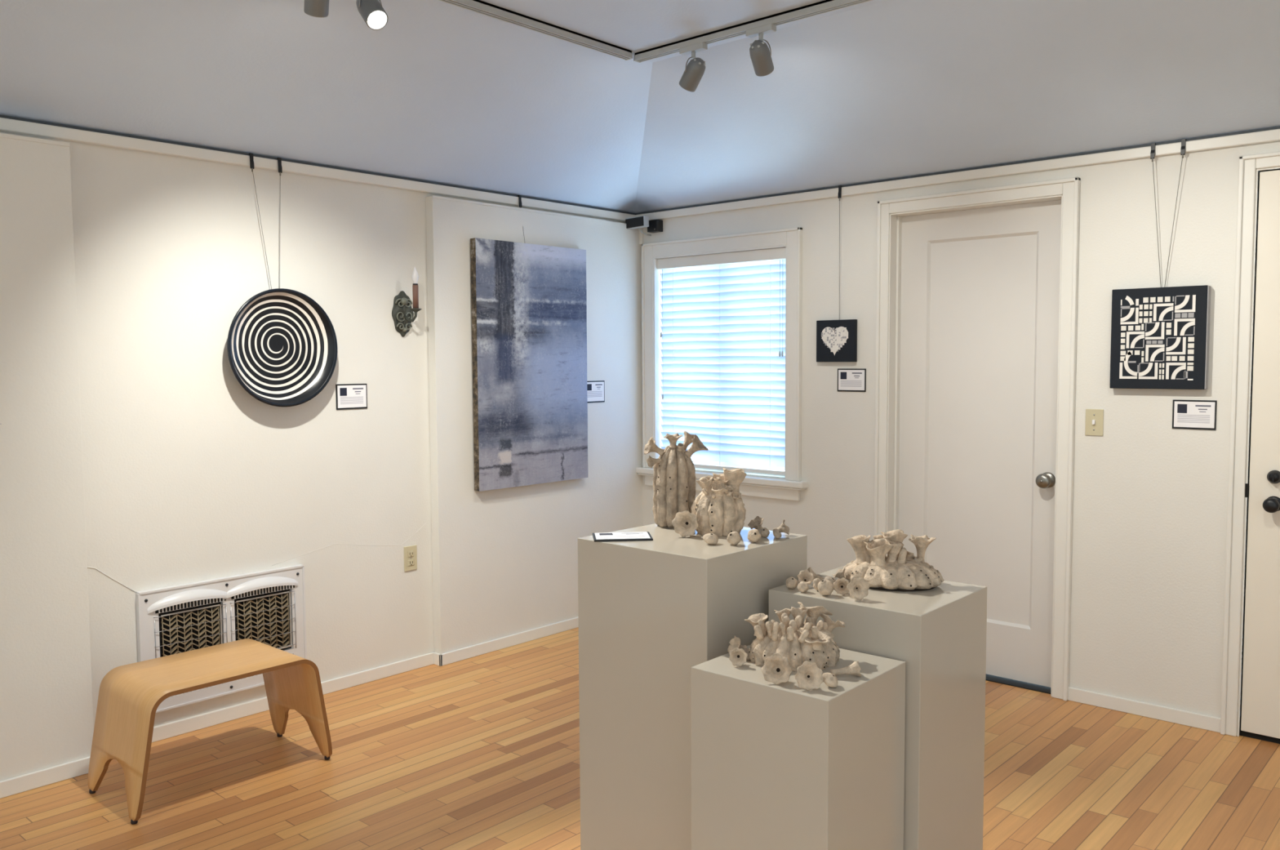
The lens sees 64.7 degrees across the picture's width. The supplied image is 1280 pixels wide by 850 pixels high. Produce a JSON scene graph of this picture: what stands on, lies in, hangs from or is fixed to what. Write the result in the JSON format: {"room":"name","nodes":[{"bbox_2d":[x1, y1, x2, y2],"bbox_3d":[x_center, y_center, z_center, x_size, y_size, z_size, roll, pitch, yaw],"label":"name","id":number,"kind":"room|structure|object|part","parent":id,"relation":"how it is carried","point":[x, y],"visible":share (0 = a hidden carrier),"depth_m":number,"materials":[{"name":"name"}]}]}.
{"room":"art gallery","nodes":[
{"label":"art gallery","id":0,"kind":"room"},
{"bbox_2d":[0,131,642,781],"bbox_3d":[-2.358,0.093,3.084,0.244,2.260,7.000,3,5,42],"label":"wall","id":1,"kind":"structure","parent":0,"point":[133,450],"depth_m":3.97,"materials":[{"name":"paint"}]},
{"bbox_2d":[135,564,306,712],"bbox_3d":[-1.607,0.823,3.938,0.046,0.457,0.662,3,5,42],"label":"wall heater","id":2,"kind":"object","parent":1,"relation":"attached to","point":[267,606],"visible":0.78,"depth_m":3.92,"materials":[{"name":"metal"}]},
{"bbox_2d":[146,588,230,613],"bbox_3d":[-1.696,0.655,3.812,0.025,0.060,0.312,3,5,42],"label":"hood","id":3,"kind":"object","parent":2,"relation":"attached to","point":[167,601],"depth_m":3.80,"materials":[{"name":"metal"}]},
{"bbox_2d":[224,576,297,599],"bbox_3d":[-1.502,0.640,4.028,0.025,0.060,0.312,3,5,42],"label":"hood","id":4,"kind":"object","parent":2,"relation":"attached to","point":[239,587],"depth_m":4.01,"materials":[{"name":"metal"}]},
{"bbox_2d":[87,525,422,592],"bbox_3d":[-1.480,0.523,4.095,0.004,0.140,1.491,3,5,42],"label":"trim","id":5,"kind":"structure","parent":1,"relation":"attached to","point":[422,526],"depth_m":4.14,"materials":[{"name":"paint"}]},
{"bbox_2d":[248,153,271,288],"bbox_3d":[-1.489,-0.779,3.967,0.021,0.556,0.082,3,5,42],"label":"hanger","id":6,"kind":"object","parent":1,"relation":"hanging from","point":[251,159],"visible":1,"depth_m":3.93,"materials":[{"name":"metal"}]},
{"bbox_2d":[226,288,337,407],"bbox_3d":[-1.431,-0.307,4.029,0.062,0.470,0.470,3,5,42],"label":"artwork","id":7,"kind":"object","parent":6,"relation":"hanging from","point":[282,348],"visible":1,"depth_m":4.04,"materials":[{"name":"ceramic"}]},
{"bbox_2d":[276,157,282,288],"bbox_3d":[-1.436,-0.783,4.026,0.021,0.556,0.023,3,5,42],"label":"hanger","id":8,"kind":"object","parent":1,"relation":"hanging from","point":[279,159],"visible":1,"depth_m":4.01,"materials":[{"name":"metal"}]},
{"bbox_2d":[0,617,578,798],"bbox_3d":[-2.308,1.196,3.108,0.132,0.055,6.988,3,5,42],"label":"baseboard","id":9,"kind":"structure","parent":1,"relation":"attached to","point":[46,776],"depth_m":4.08,"materials":[{"name":"paint"}]},
{"bbox_2d":[0,115,635,221],"bbox_3d":[-2.356,-0.966,3.004,0.030,0.048,6.995,3,5,42],"label":"trim","id":10,"kind":"structure","parent":1,"relation":"attached to","point":[7,123],"depth_m":4.00,"materials":[{"name":"paint"}]},
{"bbox_2d":[335,383,367,409],"bbox_3d":[-1.236,-0.122,4.329,0.005,0.108,0.150,3,5,42],"label":"label","id":11,"kind":"object","parent":1,"relation":"attached to","point":[348,396],"visible":1,"depth_m":4.33,"materials":[{"name":"paper"}]},
{"bbox_2d":[339,387,346,395],"bbox_3d":[-1.262,-0.141,4.295,0.001,0.034,0.033,3,5,42],"label":"photo","id":12,"kind":"object","parent":11,"relation":"on","point":[343,391],"depth_m":4.29},
{"bbox_2d":[391,266,422,337],"bbox_3d":[-1.018,-0.545,4.463,0.118,0.308,0.110,3,5,42],"label":"candle sconce","id":13,"kind":"object","parent":1,"relation":"attached to","point":[402,313],"visible":1,"depth_m":4.48,"materials":[{"name":"metal"}]},
{"bbox_3d":[-1.053,-0.495,4.498,0.022,0.205,0.110,3,5,42],"label":"plate","id":14,"kind":"part","parent":13,"relation":"part of","materials":[{"name":"metal"}]},
{"bbox_3d":[-1.009,-0.485,4.470,0.109,0.060,0.052,3,5,42],"label":"arm","id":15,"kind":"part","parent":13,"relation":"part of","materials":[{"name":"metal"}]},
{"bbox_3d":[-0.989,-0.659,4.439,0.031,0.078,0.031,3,5,42],"label":"flame bulb","id":16,"kind":"part","parent":13,"relation":"part of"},
{"bbox_2d":[404,544,417,571],"bbox_3d":[-1.042,0.605,4.586,0.010,0.112,0.068,3,5,42],"label":"wall outlet","id":17,"kind":"object","parent":1,"relation":"attached to","point":[410,552],"visible":1,"depth_m":4.58,"materials":[{"name":"beige plastic"}]},
{"bbox_2d":[408,550,413,557],"bbox_3d":[-1.040,0.585,4.583,0.004,0.028,0.032,3,5,42],"label":"receptacle","id":18,"kind":"object","parent":17,"relation":"attached to","point":[411,553],"depth_m":4.58,"materials":[{"name":"beige plastic"}]},
{"bbox_2d":[408,559,413,565],"bbox_3d":[-1.040,0.625,4.585,0.004,0.028,0.032,3,5,42],"label":"receptacle","id":19,"kind":"object","parent":17,"relation":"attached to","point":[411,562],"depth_m":4.58,"materials":[{"name":"beige plastic"}]},
{"bbox_2d":[517,195,524,241],"bbox_3d":[-0.580,-0.993,4.950,0.053,0.266,0.014,3,5,42],"label":"hanger","id":20,"kind":"object","parent":1,"relation":"hanging from","point":[519,196],"visible":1,"depth_m":4.95,"materials":[{"name":"metal"}]},
{"bbox_2d":[470,237,587,491],"bbox_3d":[-0.531,-0.297,4.996,0.039,1.182,0.726,3,5,42],"label":"abstract canvas","id":21,"kind":"object","parent":20,"relation":"hanging from","point":[529,301],"visible":1,"depth_m":4.95},
{"bbox_2d":[586,380,604,402],"bbox_3d":[-0.241,-0.177,5.363,0.005,0.115,0.150,3,5,42],"label":"label","id":22,"kind":"object","parent":1,"relation":"attached to","point":[595,388],"visible":0.92,"depth_m":5.37,"materials":[{"name":"paper"}]},
{"bbox_2d":[586,383,591,390],"bbox_3d":[-0.267,-0.199,5.329,0.001,0.034,0.033,3,5,42],"label":"photo","id":23,"kind":"object","parent":22,"relation":"on","point":[588,385],"depth_m":5.33},
{"bbox_2d":[0,0,1279,213],"bbox_3d":[-0.053,-1.126,1.028,6.320,0.506,7.140,3,5,42],"label":"ceiling","id":24,"kind":"structure","parent":0,"point":[443,92],"depth_m":3.67,"materials":[{"name":"paint"}]},
{"bbox_2d":[439,0,632,60],"bbox_3d":[-1.755,-1.299,2.005,0.037,0.029,5.144,3,5,42],"label":"track","id":25,"kind":"object","parent":24,"relation":"attached to","point":[476,6],"visible":1,"depth_m":3.56,"materials":[{"name":"metal"}]},
{"bbox_2d":[303,0,328,17],"bbox_3d":[-0.940,-1.269,2.926,0.091,0.169,0.110,0,4,10],"label":"track spotlight","id":26,"kind":"object","parent":25,"relation":"attached to","point":[316,8],"visible":1,"depth_m":2.92,"materials":[{"name":"metal"}]},
{"bbox_2d":[355,0,387,30],"bbox_3d":[-0.812,-1.279,3.056,0.103,0.167,0.108,0,4,1],"label":"track spotlight","id":27,"kind":"object","parent":25,"relation":"attached to","point":[372,11],"visible":1,"depth_m":3.03,"materials":[{"name":"metal"}]},
{"bbox_2d":[633,0,871,62],"bbox_3d":[1.510,-1.355,2.590,4.084,0.029,0.037,3,5,42],"label":"track","id":28,"kind":"object","parent":24,"relation":"attached to","point":[826,6],"visible":1,"depth_m":3.58,"materials":[{"name":"metal"}]},
{"bbox_2d":[679,42,707,92],"bbox_3d":[0.198,-1.330,3.768,0.117,0.168,0.080,3,5,42],"label":"track spotlight","id":29,"kind":"object","parent":28,"relation":"attached to","point":[693,73],"visible":1,"depth_m":3.74,"materials":[{"name":"metal"}]},
{"bbox_3d":[0.199,-1.380,3.762,0.016,0.024,0.016,3,5,42],"label":"stem","id":30,"kind":"part","parent":29,"relation":"part of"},
{"bbox_2d":[746,23,776,76],"bbox_3d":[0.430,-1.319,3.566,0.100,0.167,0.111,-1,4,-11],"label":"track spotlight","id":31,"kind":"object","parent":28,"relation":"attached to","point":[760,54],"visible":1,"depth_m":3.54,"materials":[{"name":"metal"}]},
{"bbox_3d":[0.426,-1.368,3.559,0.016,0.024,0.016,3,5,42],"label":"stem","id":32,"kind":"part","parent":31,"relation":"part of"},
{"bbox_2d":[0,626,1279,849],"bbox_3d":[-0.087,1.381,1.274,6.500,0.100,7.200,3,5,42],"label":"floor","id":33,"kind":"structure","parent":0,"point":[482,752],"depth_m":3.40,"materials":[{"name":"brown wood"}]},
{"bbox_2d":[88,638,332,824],"bbox_3d":[-1.455,1.002,3.438,0.400,0.390,0.680,3,5,42],"label":"bench","id":34,"kind":"object","parent":33,"relation":"on","point":[130,696],"visible":1,"depth_m":3.33,"materials":[{"name":"brown wood"}]},
{"bbox_2d":[577,523,807,849],"bbox_3d":[0.122,0.756,2.313,0.372,1.010,0.365,3,5,42],"label":"pedestal","id":35,"kind":"object","parent":33,"relation":"on","point":[650,612],"visible":0.7,"depth_m":2.17,"materials":[{"name":"paint"}]},
{"bbox_2d":[592,531,653,542],"bbox_3d":[-0.040,0.251,2.273,0.130,0.005,0.092,-1,4,-5],"label":"label","id":36,"kind":"object","parent":35,"relation":"on","point":[640,535],"visible":1,"depth_m":2.25,"materials":[{"name":"paper"}]},
{"bbox_2d":[599,533,613,535],"bbox_3d":[-0.077,0.248,2.291,0.030,0.001,0.026,-1,4,-5],"label":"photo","id":37,"kind":"object","parent":36,"relation":"on","point":[600,534],"depth_m":2.29},
{"bbox_2d":[644,431,708,528],"bbox_3d":[0.084,0.130,2.427,0.151,0.226,0.105,-1,4,-8],"label":"cactus ceramic","id":38,"kind":"object","parent":35,"relation":"on","point":[674,470],"visible":0.94,"depth_m":2.39,"materials":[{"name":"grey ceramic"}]},
{"bbox_2d":[671,511,697,537],"bbox_3d":[0.106,0.222,2.284,0.061,0.060,0.044,1,4,18],"label":"flower","id":39,"kind":"object","parent":35,"relation":"on","point":[685,523],"visible":1,"depth_m":2.28,"materials":[{"name":"ceramic"}]},
{"bbox_2d":[702,533,718,544],"bbox_3d":[0.154,0.246,2.186,0.033,0.024,0.034,3,5,42],"label":"bud","id":40,"kind":"object","parent":35,"relation":"on","point":[709,538],"visible":1,"depth_m":2.17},
{"bbox_2d":[690,467,746,536],"bbox_3d":[0.181,0.174,2.324,0.124,0.150,0.125,3,5,42],"label":"cactus ceramic","id":41,"kind":"object","parent":35,"relation":"on","point":[719,509],"visible":0.98,"depth_m":2.29,"materials":[{"name":"ceramic"}]},
{"bbox_3d":[0.147,0.151,2.287,0.016,0.016,0.009,-3,5,-35],"label":"knob","id":42,"kind":"part","parent":41,"relation":"part of","materials":[{"name":"ceramic"}]},
{"bbox_2d":[726,531,740,545],"bbox_3d":[0.203,0.244,2.174,0.029,0.029,0.030,3,5,42],"label":"bud","id":43,"kind":"object","parent":35,"relation":"on","point":[734,538],"visible":1,"depth_m":2.16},
{"bbox_2d":[747,528,760,542],"bbox_3d":[0.249,0.242,2.204,0.029,0.029,0.029,3,5,42],"label":"bud","id":44,"kind":"object","parent":35,"relation":"on","point":[753,535],"visible":1,"depth_m":2.19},
{"bbox_2d":[747,515,764,533],"bbox_3d":[0.268,0.230,2.317,0.040,0.039,0.038,3,5,42],"label":"flower","id":45,"kind":"object","parent":35,"relation":"on","point":[757,522],"visible":0.82,"depth_m":2.32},
{"bbox_2d":[760,527,769,537],"bbox_3d":[0.279,0.241,2.264,0.022,0.022,0.022,3,5,42],"label":"bud","id":46,"kind":"object","parent":35,"relation":"on","point":[764,532],"visible":0.99,"depth_m":2.26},
{"bbox_2d":[773,528,782,538],"bbox_3d":[0.305,0.242,2.251,0.019,0.022,0.024,3,5,42],"label":"bud","id":47,"kind":"object","parent":35,"relation":"on","point":[777,534],"visible":1,"depth_m":2.24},
{"bbox_2d":[773,519,789,534],"bbox_3d":[0.323,0.232,2.289,0.040,0.036,0.033,-1,4,-6],"label":"flower","id":48,"kind":"object","parent":35,"relation":"on","point":[783,527],"visible":0.77,"depth_m":2.29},
{"bbox_2d":[691,644,905,849],"bbox_3d":[0.305,0.869,1.947,0.296,0.830,0.290,3,5,41],"label":"pedestal","id":49,"kind":"object","parent":33,"relation":"on","point":[783,766],"visible":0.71,"depth_m":1.83,"materials":[{"name":"paint"}]},
{"bbox_2d":[727,635,746,653],"bbox_3d":[0.188,0.431,1.974,0.038,0.041,0.038,3,5,42],"label":"flower","id":50,"kind":"object","parent":49,"relation":"on","point":[735,642],"visible":0.65,"depth_m":1.98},
{"bbox_2d":[728,647,747,666],"bbox_3d":[0.187,0.439,1.915,0.035,0.034,0.028,0,4,10],"label":"flower","id":51,"kind":"object","parent":49,"relation":"on","point":[738,656],"visible":1,"depth_m":1.91,"materials":[{"name":"ceramic"}]},
{"bbox_2d":[743,648,750,660],"bbox_3d":[0.209,0.444,1.952,0.021,0.019,0.024,3,5,42],"label":"bud","id":52,"kind":"object","parent":49,"relation":"on","point":[746,651],"visible":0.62,"depth_m":1.95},
{"bbox_2d":[761,653,791,684],"bbox_3d":[0.248,0.436,1.812,0.052,0.052,0.046,3,5,42],"label":"flower","id":53,"kind":"object","parent":49,"relation":"on","point":[776,668],"visible":1,"depth_m":1.81,"materials":[{"name":"ceramic"}]},
{"bbox_2d":[744,601,845,671],"bbox_3d":[0.303,0.401,1.938,0.172,0.106,0.166,3,5,42],"label":"cactus ceramic","id":54,"kind":"object","parent":49,"relation":"on","point":[797,641],"visible":0.98,"depth_m":1.90,"materials":[{"name":"ceramic"}]},
{"bbox_3d":[0.226,0.392,1.912,0.016,0.028,0.023,3,5,42],"label":"knob","id":55,"kind":"part","parent":54,"relation":"part of","materials":[{"name":"ceramic"}]},
{"bbox_3d":[0.234,0.387,1.927,0.016,0.032,0.021,3,5,42],"label":"knob","id":56,"kind":"part","parent":54,"relation":"part of","materials":[{"name":"ceramic"}]},
{"bbox_3d":[0.248,0.386,1.909,0.016,0.034,0.024,3,5,42],"label":"knob","id":57,"kind":"part","parent":54,"relation":"part of","materials":[{"name":"ceramic"}]},
{"bbox_3d":[0.254,0.388,1.896,0.012,0.034,0.016,-1,4,-11],"label":"knob","id":58,"kind":"part","parent":54,"relation":"part of","materials":[{"name":"ceramic"}]},
{"bbox_3d":[0.270,0.386,1.903,0.013,0.031,0.023,3,5,42],"label":"knob","id":59,"kind":"part","parent":54,"relation":"part of","materials":[{"name":"ceramic"}]},
{"bbox_3d":[0.281,0.380,1.949,0.016,0.035,0.017,3,5,42],"label":"knob","id":60,"kind":"part","parent":54,"relation":"part of","materials":[{"name":"ceramic"}]},
{"bbox_3d":[0.279,0.380,1.932,0.016,0.032,0.022,-1,4,-3],"label":"knob","id":61,"kind":"part","parent":54,"relation":"part of","materials":[{"name":"ceramic"}]},
{"bbox_3d":[0.283,0.391,1.893,0.015,0.028,0.017,1,4,26],"label":"knob","id":62,"kind":"part","parent":54,"relation":"part of","materials":[{"name":"ceramic"}]},
{"bbox_3d":[0.291,0.384,1.913,0.016,0.030,0.018,2,4,26],"label":"knob","id":63,"kind":"part","parent":54,"relation":"part of","materials":[{"name":"ceramic"}]},
{"bbox_3d":[0.300,0.379,1.927,0.019,0.032,0.016,3,5,42],"label":"knob","id":64,"kind":"part","parent":54,"relation":"part of","materials":[{"name":"ceramic"}]},
{"bbox_3d":[0.306,0.394,1.885,0.021,0.025,0.016,3,5,42],"label":"knob","id":65,"kind":"part","parent":54,"relation":"part of","materials":[{"name":"ceramic"}]},
{"bbox_3d":[0.311,0.386,1.899,0.022,0.033,0.014,3,5,42],"label":"knob","id":66,"kind":"part","parent":54,"relation":"part of","materials":[{"name":"ceramic"}]},
{"bbox_3d":[0.328,0.384,1.950,0.014,0.030,0.018,3,5,42],"label":"knob","id":67,"kind":"part","parent":54,"relation":"part of","materials":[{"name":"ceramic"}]},
{"bbox_3d":[0.328,0.391,1.898,0.015,0.028,0.022,0,4,1],"label":"knob","id":68,"kind":"part","parent":54,"relation":"part of","materials":[{"name":"ceramic"}]},
{"bbox_3d":[0.339,0.386,1.918,0.023,0.033,0.014,3,5,42],"label":"knob","id":69,"kind":"part","parent":54,"relation":"part of","materials":[{"name":"ceramic"}]},
{"bbox_3d":[0.350,0.389,1.932,0.020,0.027,0.015,3,5,42],"label":"knob","id":70,"kind":"part","parent":54,"relation":"part of","materials":[{"name":"ceramic"}]},
{"bbox_2d":[794,661,823,690],"bbox_3d":[0.298,0.440,1.774,0.042,0.049,0.041,3,5,42],"label":"flower","id":71,"kind":"object","parent":49,"relation":"on","point":[808,676],"visible":1,"depth_m":1.77,"materials":[{"name":"ceramic"}]},
{"bbox_2d":[822,672,837,687],"bbox_3d":[0.337,0.451,1.787,0.029,0.024,0.033,3,5,42],"label":"bud","id":72,"kind":"object","parent":49,"relation":"on","point":[829,679],"visible":1,"depth_m":1.78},
{"bbox_2d":[830,660,861,676],"bbox_3d":[0.375,0.445,1.843,0.054,0.029,0.029,-1,4,-5],"label":"flower","id":73,"kind":"object","parent":49,"relation":"on","point":[854,668],"visible":0.94,"depth_m":1.84,"materials":[{"name":"ceramic"}]},
{"bbox_2d":[768,565,986,849],"bbox_3d":[0.510,0.807,2.178,0.345,0.922,0.320,3,5,41],"label":"pedestal","id":74,"kind":"object","parent":33,"relation":"on","point":[939,633],"visible":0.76,"depth_m":2.02,"materials":[{"name":"paint"}]},
{"bbox_2d":[786,576,797,588],"bbox_3d":[0.322,0.335,2.145,0.025,0.025,0.025,3,5,42],"label":"bud","id":75,"kind":"object","parent":74,"relation":"on","point":[791,582],"visible":1,"depth_m":2.14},
{"bbox_2d":[797,581,808,592],"bbox_3d":[0.342,0.338,2.113,0.023,0.023,0.023,3,5,42],"label":"bud","id":76,"kind":"object","parent":74,"relation":"on","point":[802,586],"visible":1,"depth_m":2.10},
{"bbox_2d":[797,569,813,584],"bbox_3d":[0.351,0.328,2.163,0.033,0.037,0.036,-2,4,-18],"label":"flower","id":77,"kind":"object","parent":74,"relation":"on","point":[805,575],"visible":0.76,"depth_m":2.16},
{"bbox_2d":[807,566,824,580],"bbox_3d":[0.378,0.327,2.188,0.048,0.036,0.030,1,4,21],"label":"flower","id":78,"kind":"object","parent":74,"relation":"on","point":[810,570],"visible":0.48,"depth_m":2.19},
{"bbox_2d":[813,577,820,590],"bbox_3d":[0.375,0.336,2.129,0.018,0.025,0.027,3,5,42],"label":"bud","id":79,"kind":"object","parent":74,"relation":"on","point":[816,580],"visible":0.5,"depth_m":2.12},
{"bbox_2d":[817,579,834,595],"bbox_3d":[0.382,0.335,2.082,0.033,0.034,0.033,3,5,42],"label":"bud","id":80,"kind":"object","parent":74,"relation":"on","point":[825,587],"visible":1,"depth_m":2.07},
{"bbox_2d":[824,576,835,584],"bbox_3d":[0.407,0.335,2.155,0.027,0.023,0.030,3,5,42],"label":"bud","id":81,"kind":"object","parent":74,"relation":"on","point":[832,580],"visible":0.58,"depth_m":2.15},
{"bbox_2d":[831,567,846,579],"bbox_3d":[0.431,0.326,2.184,0.033,0.037,0.032,3,5,42],"label":"flower","id":82,"kind":"object","parent":74,"relation":"on","point":[839,574],"visible":0.63,"depth_m":2.18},
{"bbox_2d":[833,577,848,595],"bbox_3d":[0.419,0.333,2.094,0.035,0.036,0.036,0,4,11],"label":"flower","id":83,"kind":"object","parent":74,"relation":"on","point":[840,585],"visible":0.92,"depth_m":2.09,"materials":[{"name":"ceramic"}]},
{"bbox_2d":[846,577,870,600],"bbox_3d":[0.441,0.332,2.042,0.038,0.045,0.038,3,5,42],"label":"flower","id":84,"kind":"object","parent":74,"relation":"on","point":[858,588],"visible":1,"depth_m":2.04,"materials":[{"name":"ceramic"}]},
{"bbox_2d":[842,528,944,591],"bbox_3d":[0.545,0.288,2.189,0.216,0.112,0.174,3,5,42],"label":"cactus ceramic","id":85,"kind":"object","parent":74,"relation":"on","point":[900,570],"visible":0.98,"depth_m":2.15,"materials":[{"name":"ceramic"}]},
{"bbox_3d":[0.558,0.282,2.154,0.020,0.042,0.020,3,5,42],"label":"knob","id":86,"kind":"part","parent":85,"relation":"part of","materials":[{"name":"ceramic"}]},
{"bbox_3d":[0.576,0.303,2.139,0.022,0.014,0.012,3,5,42],"label":"knob","id":87,"kind":"part","parent":85,"relation":"part of","materials":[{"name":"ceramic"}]},
{"bbox_3d":[0.596,0.294,2.177,0.031,0.019,0.013,0,4,-2],"label":"knob","id":88,"kind":"part","parent":85,"relation":"part of","materials":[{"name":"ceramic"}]},
{"bbox_2d":[640,141,1279,735],"bbox_3d":[2.286,0.026,3.719,6.320,2.260,0.140,3,5,42],"label":"wall","id":89,"kind":"structure","parent":0,"point":[1150,504],"depth_m":3.99,"materials":[{"name":"paint"}]},
{"bbox_2d":[625,215,651,235],"bbox_3d":[0.008,-1.082,5.503,0.139,0.097,0.115,3,5,42],"label":"sensor","id":90,"kind":"object","parent":89,"relation":"attached to","point":[642,221],"visible":1,"depth_m":5.45,"materials":[{"name":"plastic"}]},
{"bbox_2d":[639,227,643,244],"bbox_3d":[0.006,-1.061,5.581,0.022,0.122,0.014,3,5,42],"label":"cable raceway","id":91,"kind":"object","parent":89,"relation":"attached to","point":[641,235],"visible":0.51,"depth_m":5.58,"materials":[{"name":"paint"}]},
{"bbox_2d":[647,219,662,232],"bbox_3d":[0.082,-1.080,5.487,0.074,0.063,0.052,3,5,42],"label":"speaker","id":92,"kind":"object","parent":89,"relation":"attached to","point":[655,225],"visible":0.97,"depth_m":5.46},
{"bbox_2d":[635,226,808,501],"bbox_3d":[0.441,-0.314,5.312,1.099,1.335,0.192,3,5,42],"label":"window","id":93,"kind":"structure","parent":89,"relation":"in","point":[789,488],"depth_m":5.14,"materials":[{"name":"paint"}]},
{"bbox_2d":[657,247,786,475],"bbox_3d":[0.430,-0.328,5.303,0.849,1.131,0.064,3,5,42],"label":"blind","id":94,"kind":"object","parent":93,"relation":"attached to","point":[723,314],"visible":0.95,"depth_m":5.27,"materials":[{"name":"paint"}]},
{"bbox_3d":[0.124,-0.495,5.530,0.011,0.711,0.011,3,5,42],"label":"pull cord","id":95,"kind":"part","parent":94,"relation":"part of","materials":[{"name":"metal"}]},
{"bbox_3d":[0.197,-0.322,5.516,0.001,1.054,0.052,3,5,42],"label":"ladder cord","id":96,"kind":"part","parent":94,"relation":"part of","materials":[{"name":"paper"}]},
{"bbox_3d":[0.434,-0.310,5.304,0.001,1.054,0.052,3,5,42],"label":"ladder cord","id":97,"kind":"part","parent":94,"relation":"part of","materials":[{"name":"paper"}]},
{"bbox_3d":[0.437,0.226,5.339,0.837,0.020,0.043,3,5,42],"label":"rail","id":98,"kind":"part","parent":94,"relation":"part of","materials":[{"name":"paint"}]},
{"bbox_3d":[0.671,-0.297,5.092,0.001,1.054,0.052,3,5,42],"label":"ladder cord","id":99,"kind":"part","parent":94,"relation":"part of","materials":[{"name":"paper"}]},
{"bbox_3d":[0.695,-0.579,5.012,0.011,0.481,0.011,3,5,42],"label":"pull cord","id":100,"kind":"part","parent":94,"relation":"part of","materials":[{"name":"fabric"}]},
{"bbox_3d":[0.707,-0.579,5.002,0.011,0.481,0.011,3,5,42],"label":"pull cord","id":101,"kind":"part","parent":94,"relation":"part of","materials":[{"name":"fabric"}]},
{"bbox_3d":[0.414,0.277,5.317,1.099,0.042,0.102,3,5,42],"label":"sill","id":102,"kind":"part","parent":93,"relation":"part of","materials":[{"name":"paint"}]},
{"bbox_3d":[0.483,-0.330,5.362,0.867,1.154,0.050,3,5,42],"label":"sash","id":103,"kind":"part","parent":93,"relation":"part of","materials":[{"name":"paint"}]},
{"bbox_2d":[838,185,841,319],"bbox_3d":[0.940,-0.802,4.744,0.014,0.636,0.021,3,5,42],"label":"hanger","id":104,"kind":"object","parent":89,"relation":"hanging from","point":[839,186],"visible":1,"depth_m":4.74,"materials":[{"name":"metal"}]},
{"bbox_2d":[816,319,857,361],"bbox_3d":[0.931,-0.398,4.789,0.209,0.198,0.024,3,5,42],"label":"picture","id":105,"kind":"object","parent":104,"relation":"hanging from","point":[836,340],"visible":1,"depth_m":4.78,"materials":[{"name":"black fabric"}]},
{"bbox_2d":[837,368,866,391],"bbox_3d":[0.997,-0.211,4.759,0.150,0.108,0.005,3,5,42],"label":"label","id":106,"kind":"object","parent":89,"relation":"attached to","point":[848,380],"visible":1,"depth_m":4.75,"materials":[{"name":"paper"}]},
{"bbox_2d":[840,372,846,378],"bbox_3d":[0.965,-0.234,4.783,0.033,0.034,0.001,3,5,42],"label":"photo","id":107,"kind":"object","parent":106,"relation":"on","point":[843,375],"depth_m":4.78},
{"bbox_2d":[635,126,1279,220],"bbox_3d":[2.278,-1.027,3.543,6.180,0.048,0.022,3,5,42],"label":"trim","id":108,"kind":"structure","parent":89,"relation":"attached to","point":[1270,134],"depth_m":4.24,"materials":[{"name":"paint"}]},
{"bbox_2d":[874,177,1079,700],"bbox_3d":[1.491,0.052,4.454,0.886,2.125,0.228,3,5,42],"label":"door","id":109,"kind":"structure","parent":89,"relation":"in","point":[976,306],"depth_m":4.41,"materials":[{"name":"paint"}]},
{"bbox_3d":[1.691,0.233,4.219,0.066,0.066,0.076,3,5,42],"label":"knob","id":110,"kind":"part","parent":109,"relation":"part of","materials":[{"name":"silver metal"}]},
{"bbox_2d":[1084,408,1103,435],"bbox_3d":[1.814,-0.010,4.034,0.068,0.106,0.016,3,5,42],"label":"light switch","id":111,"kind":"object","parent":89,"relation":"attached to","point":[1094,417],"visible":1,"depth_m":4.03,"materials":[{"name":"beige plastic"}]},
{"bbox_2d":[1067,686,1220,732],"bbox_3d":[2.305,1.134,3.677,6.148,0.055,0.012,3,5,42],"label":"baseboard","id":112,"kind":"structure","parent":89,"relation":"attached to","point":[1201,721],"depth_m":3.96,"materials":[{"name":"paint"}]},
{"bbox_2d":[1150,142,1161,287],"bbox_3d":[1.960,-0.786,3.832,0.047,0.561,0.021,3,5,42],"label":"hanger","id":113,"kind":"object","parent":89,"relation":"hanging from","point":[1153,144],"visible":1,"depth_m":3.83,"materials":[{"name":"metal"}]},
{"bbox_2d":[1164,138,1186,287],"bbox_3d":[2.007,-0.784,3.791,0.063,0.561,0.021,3,5,42],"label":"hanger","id":114,"kind":"object","parent":89,"relation":"hanging from","point":[1183,140],"visible":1,"depth_m":3.76,"materials":[{"name":"metal"}]},
{"bbox_2d":[1109,284,1210,389],"bbox_3d":[1.976,-0.330,3.845,0.336,0.384,0.039,3,5,42],"label":"picture","id":115,"kind":"object","parent":114,"relation":"hanging from","point":[1160,336],"visible":1,"depth_m":3.82,"materials":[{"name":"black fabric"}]},
{"bbox_2d":[1172,399,1217,430],"bbox_3d":[2.084,-0.039,3.797,0.148,0.110,0.005,3,5,42],"label":"label","id":116,"kind":"object","parent":89,"relation":"attached to","point":[1186,414],"visible":1,"depth_m":3.79,"materials":[{"name":"paper"}]},
{"bbox_2d":[1177,404,1186,413],"bbox_3d":[2.052,-0.062,3.821,0.033,0.034,0.001,3,5,42],"label":"photo","id":117,"kind":"object","parent":116,"relation":"on","point":[1181,408],"depth_m":3.82},
{"bbox_2d":[1220,151,1279,743],"bbox_3d":[2.563,0.110,3.428,0.966,2.128,0.212,3,5,42],"label":"door","id":118,"kind":"structure","parent":89,"relation":"in","point":[1260,696],"depth_m":3.67,"materials":[{"name":"paint"}]},
{"bbox_3d":[2.218,0.239,3.694,0.012,0.050,0.010,3,5,42],"label":"strike plate","id":119,"kind":"part","parent":118,"relation":"part of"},
{"bbox_3d":[2.264,0.286,3.614,0.056,0.056,0.072,3,5,42],"label":"knob","id":120,"kind":"part","parent":118,"relation":"part of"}
]}

